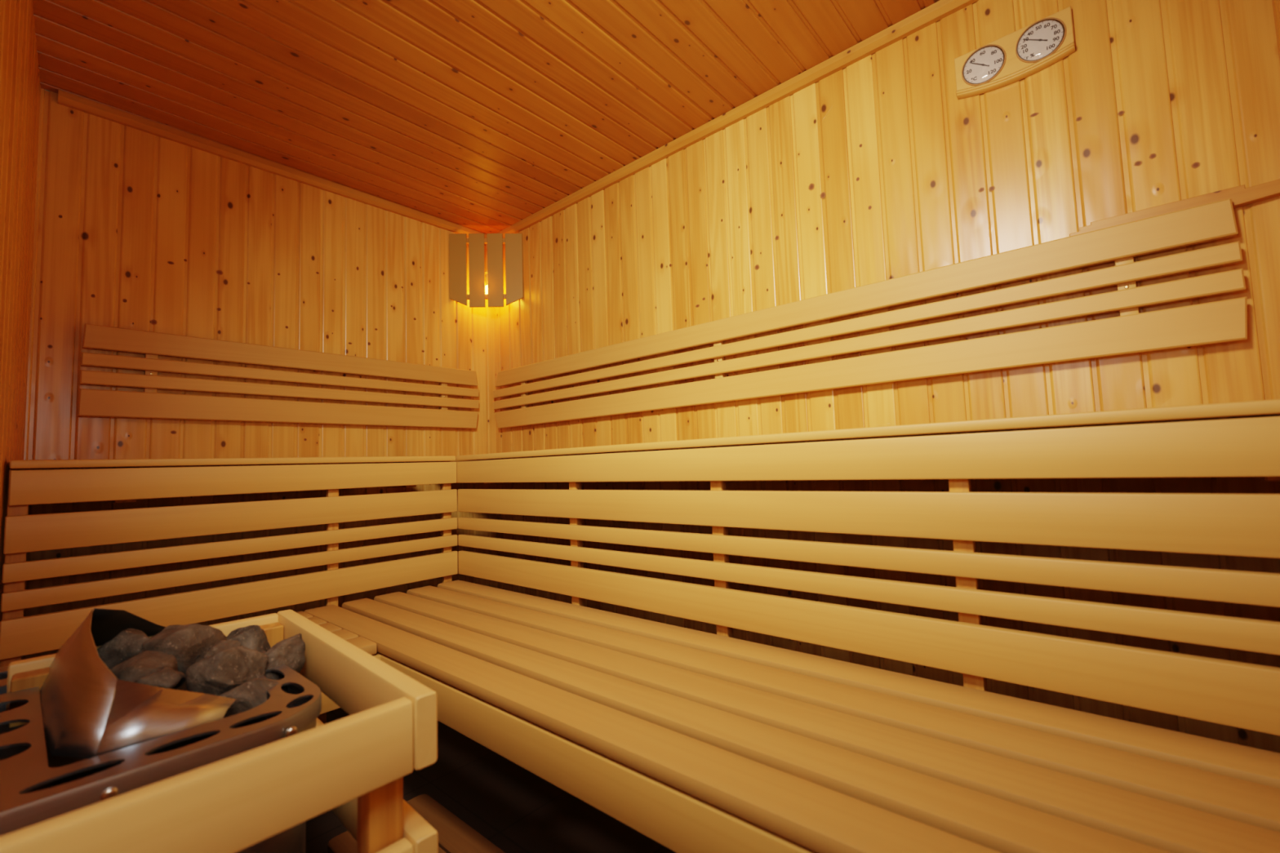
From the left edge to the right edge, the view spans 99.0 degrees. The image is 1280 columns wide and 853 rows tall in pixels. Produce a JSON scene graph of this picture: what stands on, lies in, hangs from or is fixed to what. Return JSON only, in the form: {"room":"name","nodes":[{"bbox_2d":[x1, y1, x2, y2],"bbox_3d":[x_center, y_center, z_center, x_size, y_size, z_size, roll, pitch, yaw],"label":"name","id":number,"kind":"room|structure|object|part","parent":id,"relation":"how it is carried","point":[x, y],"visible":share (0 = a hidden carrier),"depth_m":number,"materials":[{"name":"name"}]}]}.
{"room":"spa","nodes":[
{"label":"spa","id":0,"kind":"room"},
{"bbox_2d":[0,0,40,621],"bbox_3d":[-0.865,-0.122,0.677,2.820,2.100,0.012,-6,-6,44],"label":"wall","id":1,"kind":"structure","parent":0,"point":[20,77],"depth_m":1.26,"materials":[{"name":"brown wood"}]},
{"bbox_2d":[22,88,497,659],"bbox_3d":[-1.321,0.005,2.264,0.012,2.100,1.680,-5,-5,41],"label":"wall","id":2,"kind":"structure","parent":0,"point":[135,228],"depth_m":2.04,"materials":[{"name":"brown wood"}]},
{"bbox_2d":[0,455,457,667],"bbox_3d":[-1.262,0.388,1.812,0.591,0.550,1.104,-5,-5,41],"label":"bench","id":3,"kind":"object","parent":2,"relation":"attached to","point":[31,482],"visible":0.94,"depth_m":1.48,"materials":[{"name":"brown wood"}]},
{"bbox_2d":[57,89,487,238],"bbox_3d":[-1.318,-1.025,2.346,0.031,0.032,1.617,-5,-5,41],"label":"trim","id":4,"kind":"structure","parent":2,"relation":"attached to","point":[66,99],"depth_m":2.09,"materials":[{"name":"brown wood"}]},
{"bbox_2d":[77,323,479,428],"bbox_3d":[-1.302,-0.157,2.262,0.039,0.294,1.424,-5,-5,41],"label":"backrest","id":5,"kind":"object","parent":2,"relation":"attached to","point":[148,403],"visible":1,"depth_m":2.06,"materials":[{"name":"brown wood"}]},
{"bbox_2d":[32,0,939,234],"bbox_3d":[-0.360,-1.150,1.368,2.772,0.012,1.830,-5,-5,41],"label":"ceiling","id":6,"kind":"structure","parent":0,"point":[482,116],"depth_m":1.72,"materials":[{"name":"brown wood"}]},
{"bbox_2d":[305,707,675,852],"bbox_3d":[-0.296,0.950,1.212,2.872,0.001,1.950,-5,-5,41],"label":"floor","id":7,"kind":"structure","parent":0,"point":[517,811],"depth_m":1.37,"materials":[{"name":"tile"}]},
{"bbox_2d":[0,608,321,852],"bbox_3d":[-0.688,0.586,0.736,0.592,0.684,0.322,-5,-5,41],"label":"heater","id":8,"kind":"object","parent":7,"relation":"on","point":[91,736],"visible":0.59,"depth_m":0.61,"materials":[{"name":"metal"}]},
{"bbox_2d":[97,628,150,669],"bbox_3d":[-0.763,0.336,0.800,0.097,0.077,0.076,-5,-5,41],"label":"stone","id":9,"kind":"object","parent":8,"relation":"in","point":[127,643],"visible":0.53,"depth_m":0.78,"materials":[{"name":"stone"}]},
{"bbox_2d":[109,650,177,682],"bbox_3d":[-0.678,0.335,0.748,0.071,0.045,0.072,-5,-5,41],"label":"stone","id":10,"kind":"object","parent":8,"relation":"in","point":[145,663],"visible":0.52,"depth_m":0.73,"materials":[{"name":"brown stone"}]},
{"bbox_2d":[133,666,185,689],"bbox_3d":[-0.628,0.338,0.718,0.053,0.039,0.059,-3,-4,20],"label":"stone","id":11,"kind":"object","parent":8,"relation":"in","point":[165,677],"visible":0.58,"depth_m":0.71,"materials":[{"name":"brown stone"}]},
{"bbox_2d":[141,623,227,674],"bbox_3d":[-0.690,0.339,0.824,0.085,0.085,0.102,-2,-4,7],"label":"stone","id":12,"kind":"object","parent":8,"relation":"in","point":[188,643],"visible":0.61,"depth_m":0.80,"materials":[{"name":"brown stone"}]},
{"bbox_2d":[204,640,241,658],"bbox_3d":[-0.628,0.341,0.818,0.038,0.040,0.044,-4,-4,23],"label":"stone","id":13,"kind":"object","parent":8,"relation":"in","point":[220,646],"visible":0.48,"depth_m":0.81,"materials":[{"name":"brown stone"}]},
{"bbox_2d":[184,645,269,696],"bbox_3d":[-0.577,0.341,0.763,0.071,0.067,0.097,-3,-4,9],"label":"stone","id":14,"kind":"object","parent":8,"relation":"in","point":[218,673],"visible":0.81,"depth_m":0.73,"materials":[{"name":"brown stone"}]},
{"bbox_2d":[226,625,271,652],"bbox_3d":[-0.655,0.377,0.899,0.094,0.093,0.090,-5,-5,41],"label":"stone","id":15,"kind":"object","parent":8,"relation":"in","point":[251,637],"visible":0.36,"depth_m":0.90,"materials":[{"name":"brown stone"}]},
{"bbox_2d":[218,677,288,718],"bbox_3d":[-0.522,0.365,0.725,0.064,0.058,0.105,-5,-5,41],"label":"stone","id":16,"kind":"object","parent":8,"relation":"on","point":[252,693],"visible":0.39,"depth_m":0.71,"materials":[{"name":"brown stone"}]},
{"bbox_2d":[264,633,305,679],"bbox_3d":[-0.558,0.372,0.837,0.059,0.081,0.092,-3,-4,16],"label":"stone","id":17,"kind":"object","parent":8,"relation":"in","point":[290,651],"visible":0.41,"depth_m":0.84,"materials":[{"name":"brown stone"}]},
{"bbox_2d":[0,609,438,852],"bbox_3d":[-0.570,0.619,0.668,0.615,0.600,0.396,-6,-6,44],"label":"guard","id":18,"kind":"object","parent":7,"relation":"on","point":[354,766],"visible":0.57,"depth_m":0.55,"materials":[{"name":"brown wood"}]},
{"bbox_3d":[-0.853,0.642,0.755,0.038,0.586,0.038,-6,-6,44],"label":"post","id":19,"kind":"part","parent":18,"relation":"part of","materials":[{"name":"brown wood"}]},
{"bbox_3d":[-0.787,0.383,0.896,0.024,0.080,0.328,-6,-6,44],"label":"rail","id":20,"kind":"part","parent":18,"relation":"part of","materials":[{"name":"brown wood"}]},
{"bbox_3d":[-0.382,0.341,0.478,0.024,0.078,0.368,-5,-5,41],"label":"rail","id":21,"kind":"part","parent":18,"relation":"part of","materials":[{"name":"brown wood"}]},
{"bbox_3d":[-0.655,0.650,0.960,0.038,0.586,0.038,-6,-6,44],"label":"post","id":22,"kind":"part","parent":18,"relation":"part of","materials":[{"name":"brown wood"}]},
{"bbox_3d":[-0.456,0.366,0.825,0.600,0.080,0.026,-6,-6,44],"label":"rail","id":23,"kind":"part","parent":18,"relation":"part of","materials":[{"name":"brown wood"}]},
{"bbox_3d":[-0.451,0.518,0.814,0.600,0.080,0.026,-6,-6,44],"label":"rail","id":24,"kind":"part","parent":18,"relation":"part of","materials":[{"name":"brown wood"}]},
{"bbox_3d":[-0.288,0.628,0.606,0.038,0.555,0.038,-6,-6,44],"label":"post","id":25,"kind":"part","parent":18,"relation":"part of","materials":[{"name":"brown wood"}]},
{"bbox_3d":[-0.377,0.493,0.468,0.024,0.078,0.368,-5,-5,41],"label":"rail","id":26,"kind":"part","parent":18,"relation":"part of","materials":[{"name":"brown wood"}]},
{"bbox_2d":[296,611,384,724],"bbox_3d":[-1.002,0.749,1.236,0.525,0.450,0.624,-5,-5,41],"label":"bench","id":27,"kind":"object","parent":7,"relation":"on","point":[366,645],"visible":0.16,"depth_m":1.33,"materials":[{"name":"brown wood"}]},
{"bbox_3d":[-0.859,0.798,1.443,0.045,0.372,0.045,-5,-5,41],"label":"leg","id":28,"kind":"part","parent":27,"relation":"part of","materials":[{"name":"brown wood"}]},
{"bbox_2d":[327,794,505,852],"bbox_3d":[-0.168,0.911,0.918,1.244,0.026,0.237,-5,-5,41],"label":"duckboard","id":29,"kind":"object","parent":7,"relation":"on","point":[455,835],"visible":0.41,"depth_m":1.25,"materials":[{"name":"brown wood"}]},
{"bbox_2d":[304,579,1279,852],"bbox_3d":[-0.019,0.708,1.113,2.168,0.450,0.523,-5,-5,41],"label":"bench","id":30,"kind":"object","parent":7,"relation":"on","point":[692,740],"visible":0.94,"depth_m":0.79,"materials":[{"name":"brown wood"}]},
{"bbox_2d":[493,0,1279,753],"bbox_3d":[0.282,-0.068,1.985,2.772,2.100,0.012,-5,-5,41],"label":"wall","id":31,"kind":"structure","parent":0,"point":[875,170],"depth_m":1.51,"materials":[{"name":"brown wood"}]},
{"bbox_2d":[448,233,523,307],"bbox_3d":[-0.781,-0.786,2.824,0.365,0.379,0.132,-2,-4,-4],"label":"lamp","id":32,"kind":"object","parent":31,"relation":"attached to","point":[493,291],"visible":1,"depth_m":2.76,"materials":[{"name":"brown wood"}]},
{"bbox_2d":[497,0,978,238],"bbox_3d":[0.245,-1.100,2.032,2.741,0.032,0.031,-5,-5,41],"label":"trim","id":33,"kind":"structure","parent":31,"relation":"attached to","point":[940,9],"depth_m":1.86,"materials":[{"name":"brown wood"}]},
{"bbox_2d":[450,399,1279,735],"bbox_3d":[0.103,0.336,1.724,2.746,0.550,0.568,-5,-5,41],"label":"backrest","id":34,"kind":"object","parent":31,"relation":"attached to","point":[1236,439],"visible":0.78,"depth_m":0.96,"materials":[{"name":"brown wood"}]},
{"bbox_2d":[493,198,1247,428],"bbox_3d":[0.242,-0.228,1.992,2.649,0.294,0.039,-5,-5,41],"label":"backrest","id":35,"kind":"object","parent":31,"relation":"attached to","point":[1132,331],"visible":1,"depth_m":1.46,"materials":[{"name":"brown wood"}]},
{"bbox_2d":[954,5,1075,99],"bbox_3d":[0.953,-0.950,1.404,0.252,0.125,0.029,-5,-5,41],"label":"thermometer hygrometer","id":36,"kind":"object","parent":31,"relation":"attached to","point":[1022,53],"visible":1,"depth_m":1.40,"materials":[{"name":"brown wood"}]},
{"bbox_3d":[0.956,-0.903,1.402,0.252,0.032,0.026,-5,-5,41],"label":"moulding","id":37,"kind":"part","parent":36,"relation":"part of","materials":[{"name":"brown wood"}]},
{"bbox_2d":[1069,178,1279,236],"bbox_3d":[1.161,-0.463,1.207,0.334,0.051,0.020,-5,-5,41],"label":"wall strip","id":38,"kind":"object","parent":31,"relation":"attached to","point":[1241,196],"visible":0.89,"depth_m":1.16,"materials":[{"name":"brown wood"}]},
{"bbox_2d":[1271,0,1279,62],"bbox_3d":[0.720,-0.197,0.379,0.012,2.100,1.830,-5,-5,41],"label":"wall","id":39,"kind":"structure","parent":0,"point":[1276,3],"depth_m":1.10,"materials":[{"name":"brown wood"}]}
]}

